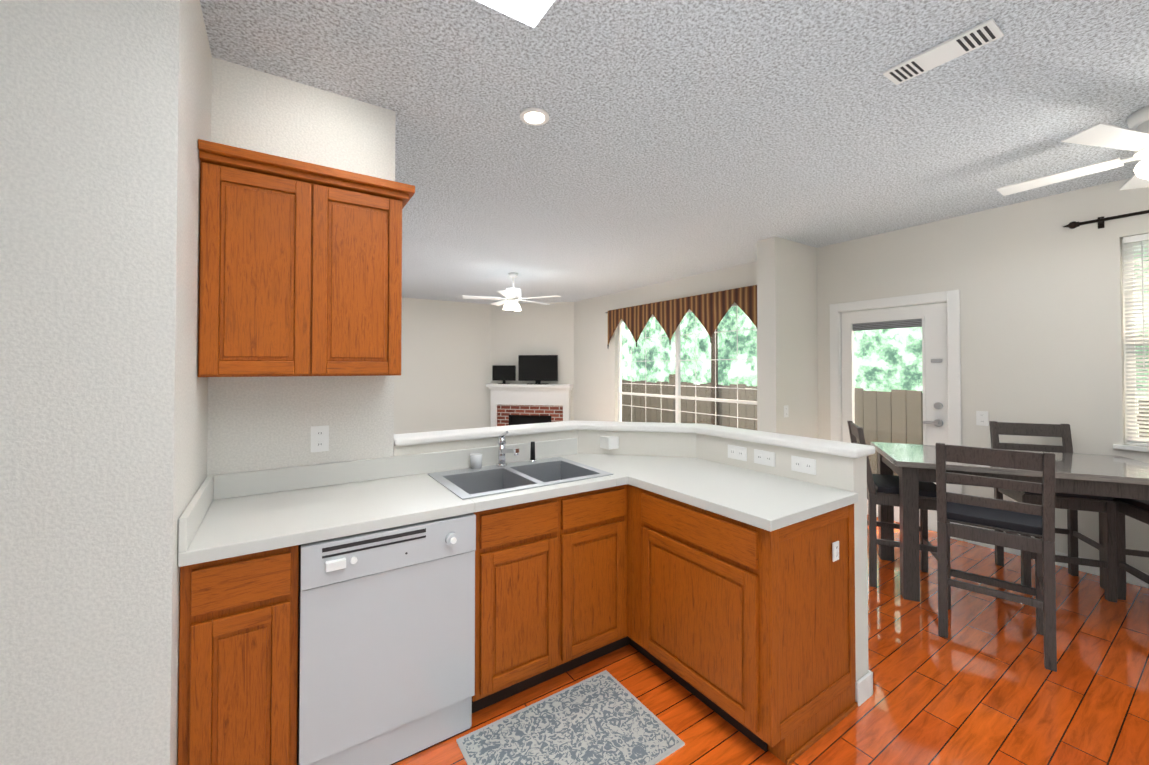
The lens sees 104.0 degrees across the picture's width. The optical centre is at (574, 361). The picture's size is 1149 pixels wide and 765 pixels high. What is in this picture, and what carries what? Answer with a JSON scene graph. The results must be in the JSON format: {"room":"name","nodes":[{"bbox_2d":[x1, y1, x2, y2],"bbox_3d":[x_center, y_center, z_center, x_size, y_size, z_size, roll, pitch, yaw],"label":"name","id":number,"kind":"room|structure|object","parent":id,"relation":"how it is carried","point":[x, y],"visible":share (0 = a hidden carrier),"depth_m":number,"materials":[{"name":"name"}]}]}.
{"room":"kitchen","nodes":[
{"label":"kitchen","id":0,"kind":"room"},
{"bbox_2d":[0,0,395,764],"bbox_3d":[-1.708,0.103,1.351,2.320,2.740,0.820,1,-1,-33],"label":"wall","id":1,"kind":"structure","parent":0,"point":[124,430],"depth_m":1.19,"materials":[{"name":"paint"}]},
{"bbox_2d":[198,139,414,376],"bbox_3d":[-1.094,-0.352,1.891,0.728,0.825,0.358,1,-1,-33],"label":"upper cabinet","id":2,"kind":"object","parent":1,"relation":"attached to","point":[300,268],"visible":1,"depth_m":1.74,"materials":[{"name":"brown wood"}]},
{"bbox_2d":[311,425,328,451],"bbox_3d":[-1.162,0.353,2.046,0.072,0.118,0.008,1,-1,-33],"label":"outlet","id":3,"kind":"object","parent":1,"relation":"attached to","point":[319,438],"visible":1,"depth_m":2.04,"materials":[{"name":"white plastic"}]},
{"bbox_2d":[394,297,489,433],"bbox_3d":[-4.104,0.193,7.638,5.620,2.740,0.160,1,-1,-33],"label":"wall","id":4,"kind":"structure","parent":0,"point":[442,380],"depth_m":8.58,"materials":[{"name":"white paint"}]},
{"bbox_2d":[490,302,573,426],"bbox_3d":[-0.837,0.213,9.048,1.390,2.740,1.390,1,-1,-33],"label":"wall","id":5,"kind":"structure","parent":0,"point":[534,329],"depth_m":8.94,"materials":[{"name":"white paint"}]},
{"bbox_2d":[394,430,868,701],"bbox_3d":[0.175,0.952,2.163,1.728,1.065,1.510,1,-1,-33],"label":"wall","id":6,"kind":"structure","parent":0,"point":[842,473],"depth_m":2.30,"materials":[{"name":"white paint"}]},
{"bbox_2d":[600,436,618,449],"bbox_3d":[0.217,0.502,2.784,0.080,0.072,0.087,1,-1,-33],"label":"outlet","id":7,"kind":"object","parent":6,"relation":"attached to","point":[609,442],"visible":0.96,"depth_m":2.75,"materials":[{"name":"white plastic"}]},
{"bbox_2d":[394,420,874,457],"bbox_3d":[0.187,0.401,2.179,1.756,0.038,1.566,1,-1,-33],"label":"bar countertop","id":8,"kind":"structure","parent":6,"relation":"on","point":[844,449],"depth_m":2.45,"materials":[{"name":"white"}]},
{"bbox_2d":[728,445,746,460],"bbox_3d":[0.882,0.497,2.437,0.008,0.072,0.118,1,-1,-33],"label":"outlet","id":9,"kind":"object","parent":6,"relation":"attached to","point":[737,452],"visible":1,"depth_m":2.43,"materials":[{"name":"white plastic"}]},
{"bbox_2d":[754,449,774,466],"bbox_3d":[0.973,0.495,2.300,0.008,0.072,0.118,1,-1,-33],"label":"outlet","id":10,"kind":"object","parent":6,"relation":"attached to","point":[762,457],"visible":1,"depth_m":2.30,"materials":[{"name":"white plastic"}]},
{"bbox_2d":[791,455,815,474],"bbox_3d":[1.086,0.492,2.128,0.008,0.072,0.118,1,-1,-33],"label":"outlet","id":11,"kind":"object","parent":6,"relation":"attached to","point":[803,465],"visible":1,"depth_m":2.13,"materials":[{"name":"white plastic"}]},
{"bbox_2d":[856,670,872,697],"bbox_3d":[1.081,1.438,2.366,0.012,0.100,0.894,1,-1,-33],"label":"baseboard","id":12,"kind":"structure","parent":6,"relation":"attached to","point":[864,688],"depth_m":1.96,"materials":[{"name":"white wood"}]},
{"bbox_2d":[200,0,1148,304],"bbox_3d":[-0.634,-1.284,3.680,7.050,0.100,11.100,1,-1,-33],"label":"ceiling","id":13,"kind":"structure","parent":0,"point":[670,140],"depth_m":2.27,"materials":[{"name":"white paint"}]},
{"bbox_2d":[463,273,560,310],"bbox_3d":[-0.854,-0.950,6.154,1.316,0.493,1.258,1,-1,-33],"label":"ceiling fan","id":14,"kind":"object","parent":13,"relation":"hanging from","point":[512,295],"visible":1,"depth_m":6.05,"materials":[{"name":"white"}]},
{"bbox_2d":[520,107,548,125],"bbox_3d":[-0.204,-1.246,2.287,0.150,0.012,0.150,1,-1,-33],"label":"recessed light","id":15,"kind":"object","parent":13,"relation":"in","point":[533,116],"visible":0.96,"depth_m":2.27,"materials":[{"name":"white"}]},
{"bbox_2d":[882,18,1003,84],"bbox_3d":[1.493,-1.252,1.835,0.140,0.012,0.360,1,-1,-33],"label":"ceiling vent","id":16,"kind":"object","parent":13,"relation":"in","point":[976,37],"visible":1,"depth_m":1.81,"materials":[{"name":"white metal"}]},
{"bbox_2d":[996,105,1148,195],"bbox_3d":[2.942,-0.958,2.240,1.277,0.588,1.231,1,-1,-33],"label":"fan","id":17,"kind":"object","parent":13,"relation":"hanging from","point":[1134,136],"visible":1,"depth_m":2.25,"materials":[{"name":"white plastic"}]},
{"bbox_2d":[391,515,1148,764],"bbox_3d":[-0.634,1.556,3.639,7.050,0.100,11.100,1,-1,-33],"label":"floor","id":18,"kind":"structure","parent":0,"point":[980,685],"depth_m":2.03,"materials":[{"name":"brown wood"}]},
{"bbox_2d":[178,431,709,764],"bbox_3d":[-0.344,0.926,2.187,2.324,1.115,0.656,1,-1,-33],"label":"kitchen base cabinets","id":19,"kind":"object","parent":18,"relation":"on","point":[385,610],"depth_m":1.68,"materials":[{"name":"brown wood"}]},
{"bbox_2d":[297,513,475,764],"bbox_3d":[-0.806,1.044,1.869,0.596,0.862,0.662,1,-1,-33],"label":"dishwasher","id":20,"kind":"object","parent":19,"relation":"in","point":[386,616],"depth_m":1.61,"materials":[{"name":"grey metal"}]},
{"bbox_2d":[470,453,481,468],"bbox_3d":[-0.522,0.529,2.382,0.064,0.075,0.064,1,-1,-33],"label":"cup","id":21,"kind":"object","parent":19,"relation":"on","point":[475,458],"depth_m":2.36,"materials":[{"name":"white ceramic"}]},
{"bbox_2d":[496,431,536,466],"bbox_3d":[-0.276,0.470,2.428,0.242,0.195,0.220,1,-1,-33],"label":"faucet","id":22,"kind":"object","parent":19,"relation":"on","point":[502,450],"depth_m":2.43,"materials":[{"name":"silver metal"}]},
{"bbox_2d":[178,438,857,566],"bbox_3d":[-0.138,0.536,1.879,2.326,0.140,1.408,1,-1,-33],"label":"countertop","id":23,"kind":"structure","parent":19,"relation":"on","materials":[{"name":"white laminate"}]},
{"bbox_2d":[427,457,612,499],"bbox_3d":[-0.273,0.663,2.256,0.780,0.196,0.520,1,-1,-33],"label":"sink","id":24,"kind":"object","parent":19,"relation":"in","point":[478,481],"depth_m":2.32,"materials":[{"name":"silver metal"}]},
{"bbox_2d":[486,384,572,426],"bbox_3d":[-0.911,1.013,8.679,1.700,1.130,0.496,0,-1,12],"label":"fireplace","id":25,"kind":"object","parent":18,"relation":"on","point":[515,404],"visible":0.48,"depth_m":8.80,"materials":[{"name":"paint"}]},
{"bbox_2d":[492,365,515,383],"bbox_3d":[-1.399,0.265,8.895,0.480,0.368,0.120,0,-1,12],"label":"tv monitor","id":26,"kind":"object","parent":25,"relation":"on","point":[504,373],"visible":1,"depth_m":8.88,"materials":[{"name":"black plastic"}]},
{"bbox_2d":[518,355,557,383],"bbox_3d":[-0.714,0.163,8.755,0.790,0.568,0.140,0,-1,12],"label":"television","id":27,"kind":"object","parent":25,"relation":"on","point":[537,369],"visible":1,"depth_m":8.74,"materials":[{"name":"black plastic"}]},
{"bbox_2d":[456,670,684,764],"bbox_3d":[-0.017,1.474,1.736,0.730,0.009,0.500,1,-1,-33],"label":"kitchen rug","id":28,"kind":"object","parent":18,"relation":"on","point":[605,717],"visible":1,"depth_m":1.77,"materials":[{"name":"grey fabric"}]},
{"bbox_2d":[630,461,857,764],"bbox_3d":[0.744,1.025,2.059,0.644,0.914,0.750,1,-1,-33],"label":"base cabinet","id":29,"kind":"object","parent":18,"relation":"on","point":[738,594],"depth_m":1.81,"materials":[{"name":"brown wood"}]},
{"bbox_2d":[832,541,838,561],"bbox_3d":[1.075,0.780,1.842,0.045,0.075,0.008,1,-1,-33],"label":"outlet","id":30,"kind":"object","parent":29,"relation":"attached to","point":[835,551],"visible":0.98,"depth_m":1.83,"materials":[{"name":"white plastic"}]},
{"bbox_2d":[847,421,937,586],"bbox_3d":[2.220,0.974,3.115,0.494,1.050,0.440,0,-1,24],"label":"chair","id":31,"kind":"object","parent":18,"relation":"on","point":[882,489],"visible":0.52,"depth_m":2.98,"materials":[{"name":"grey wood"}]},
{"bbox_2d":[935,443,1056,671],"bbox_3d":[2.259,0.964,2.429,0.440,1.050,0.494,-1,-1,42],"label":"dining chair","id":32,"kind":"object","parent":18,"relation":"on","point":[1037,522],"visible":1,"depth_m":2.31,"materials":[{"name":"grey wood"}]},
{"bbox_2d":[870,442,1148,601],"bbox_3d":[2.815,1.060,2.886,1.400,0.870,0.800,0,-1,24],"label":"dining table","id":33,"kind":"object","parent":18,"relation":"on","point":[911,465],"visible":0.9,"depth_m":2.79,"materials":[{"name":"grey wood"}]},
{"bbox_2d":[989,421,1116,602],"bbox_3d":[3.252,0.973,3.085,0.440,1.050,0.494,0,-1,24],"label":"dining chair","id":34,"kind":"object","parent":18,"relation":"on","point":[1072,504],"visible":0.5,"depth_m":2.96,"materials":[{"name":"grey wood"}]},
{"bbox_2d":[1113,497,1148,599],"bbox_3d":[3.554,0.966,2.563,0.494,1.050,0.440,0,-1,24],"label":"dining chair","id":35,"kind":"object","parent":18,"relation":"on","point":[1137,509],"visible":0.9,"depth_m":2.79,"materials":[{"name":"grey wood"}]},
{"bbox_2d":[757,237,817,438],"bbox_3d":[2.227,0.150,4.666,0.758,2.740,0.200,1,-1,-33],"label":"column","id":36,"kind":"structure","parent":0,"point":[787,322],"depth_m":4.52,"materials":[{"name":"white paint"}]},
{"bbox_2d":[784,405,788,417],"bbox_3d":[2.102,0.497,4.453,0.075,0.118,0.008,1,-1,-33],"label":"light switch","id":37,"kind":"object","parent":36,"relation":"attached to","point":[786,412],"visible":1,"depth_m":4.45,"materials":[{"name":"white plastic"}]},
{"bbox_2d":[574,178,1148,572],"bbox_3d":[2.659,0.153,4.848,0.160,2.740,9.470,1,-1,-33],"label":"wall","id":38,"kind":"structure","parent":0,"point":[1036,283],"depth_m":3.52,"materials":[{"name":"white paint"}]},
{"bbox_2d":[606,285,756,347],"bbox_3d":[1.411,-0.563,6.540,0.075,0.660,3.070,1,-1,-33],"label":"valance","id":39,"kind":"object","parent":38,"relation":"attached to","point":[709,310],"visible":0.88,"depth_m":6.25,"materials":[{"name":"fabric"}]},
{"bbox_2d":[618,302,756,429],"bbox_3d":[1.482,0.189,6.575,0.150,1.878,2.830,1,-1,-33],"label":"living room window","id":40,"kind":"structure","parent":38,"relation":"in","point":[677,396],"depth_m":6.57,"materials":[{"name":"white"}]},
{"bbox_2d":[841,303,948,531],"bbox_3d":[2.989,0.498,4.241,0.100,2.008,0.880,1,-1,-33],"label":"patio door","id":41,"kind":"structure","parent":38,"relation":"in","point":[930,320],"depth_m":4.07,"materials":[{"name":"white"}]},
{"bbox_2d":[830,290,962,540],"bbox_3d":[3.023,0.457,4.264,0.168,2.115,1.070,1,-1,-33],"label":"door frame","id":42,"kind":"structure","parent":38,"relation":"attached to","point":[951,298],"depth_m":4.01,"materials":[{"name":"white wood"}]},
{"bbox_2d":[976,411,988,425],"bbox_3d":[3.331,0.466,3.664,0.008,0.118,0.075,1,-1,-33],"label":"light switch","id":43,"kind":"object","parent":38,"relation":"attached to","point":[981,418],"visible":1,"depth_m":3.66,"materials":[{"name":"white plastic"}]},
{"bbox_2d":[968,540,1148,587],"bbox_3d":[4.175,1.438,2.362,0.012,0.100,3.280,1,-1,-33],"label":"baseboard","id":44,"kind":"structure","parent":38,"relation":"attached to","point":[1130,579],"depth_m":3.19,"materials":[{"name":"white wood"}]},
{"bbox_2d":[1063,210,1148,228],"bbox_3d":[4.045,-0.981,2.502,0.114,0.080,1.800,1,-1,-33],"label":"curtain rod","id":45,"kind":"object","parent":38,"relation":"attached to","point":[1075,224],"visible":1,"depth_m":3.10,"materials":[{"name":"brown metal"}]},
{"bbox_2d":[1113,239,1148,451],"bbox_3d":[4.159,-0.134,2.505,0.150,1.448,1.480,1,-1,-33],"label":"dining room window","id":46,"kind":"structure","parent":38,"relation":"in","point":[1133,448],"depth_m":3.08,"materials":[{"name":"white"}]},
{"bbox_2d":[1123,233,1148,445],"bbox_3d":[4.147,-0.150,2.498,0.049,1.412,1.370,1,-1,-33],"label":"window blinds","id":47,"kind":"object","parent":46,"relation":"attached to","point":[1134,240],"visible":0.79,"depth_m":3.03,"materials":[{"name":"white plastic"}]},
{"label":"outside","id":48,"kind":"structure","parent":0,"visible":0},
{"bbox_2d":[622,244,1148,475],"bbox_3d":[4.488,-1.813,7.592,5.800,7.250,21.000,1,-1,-33],"label":"garden","id":49,"kind":"object","parent":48,"point":[746,345],"depth_m":9.52,"materials":[{"name":"green plant"}]}
]}

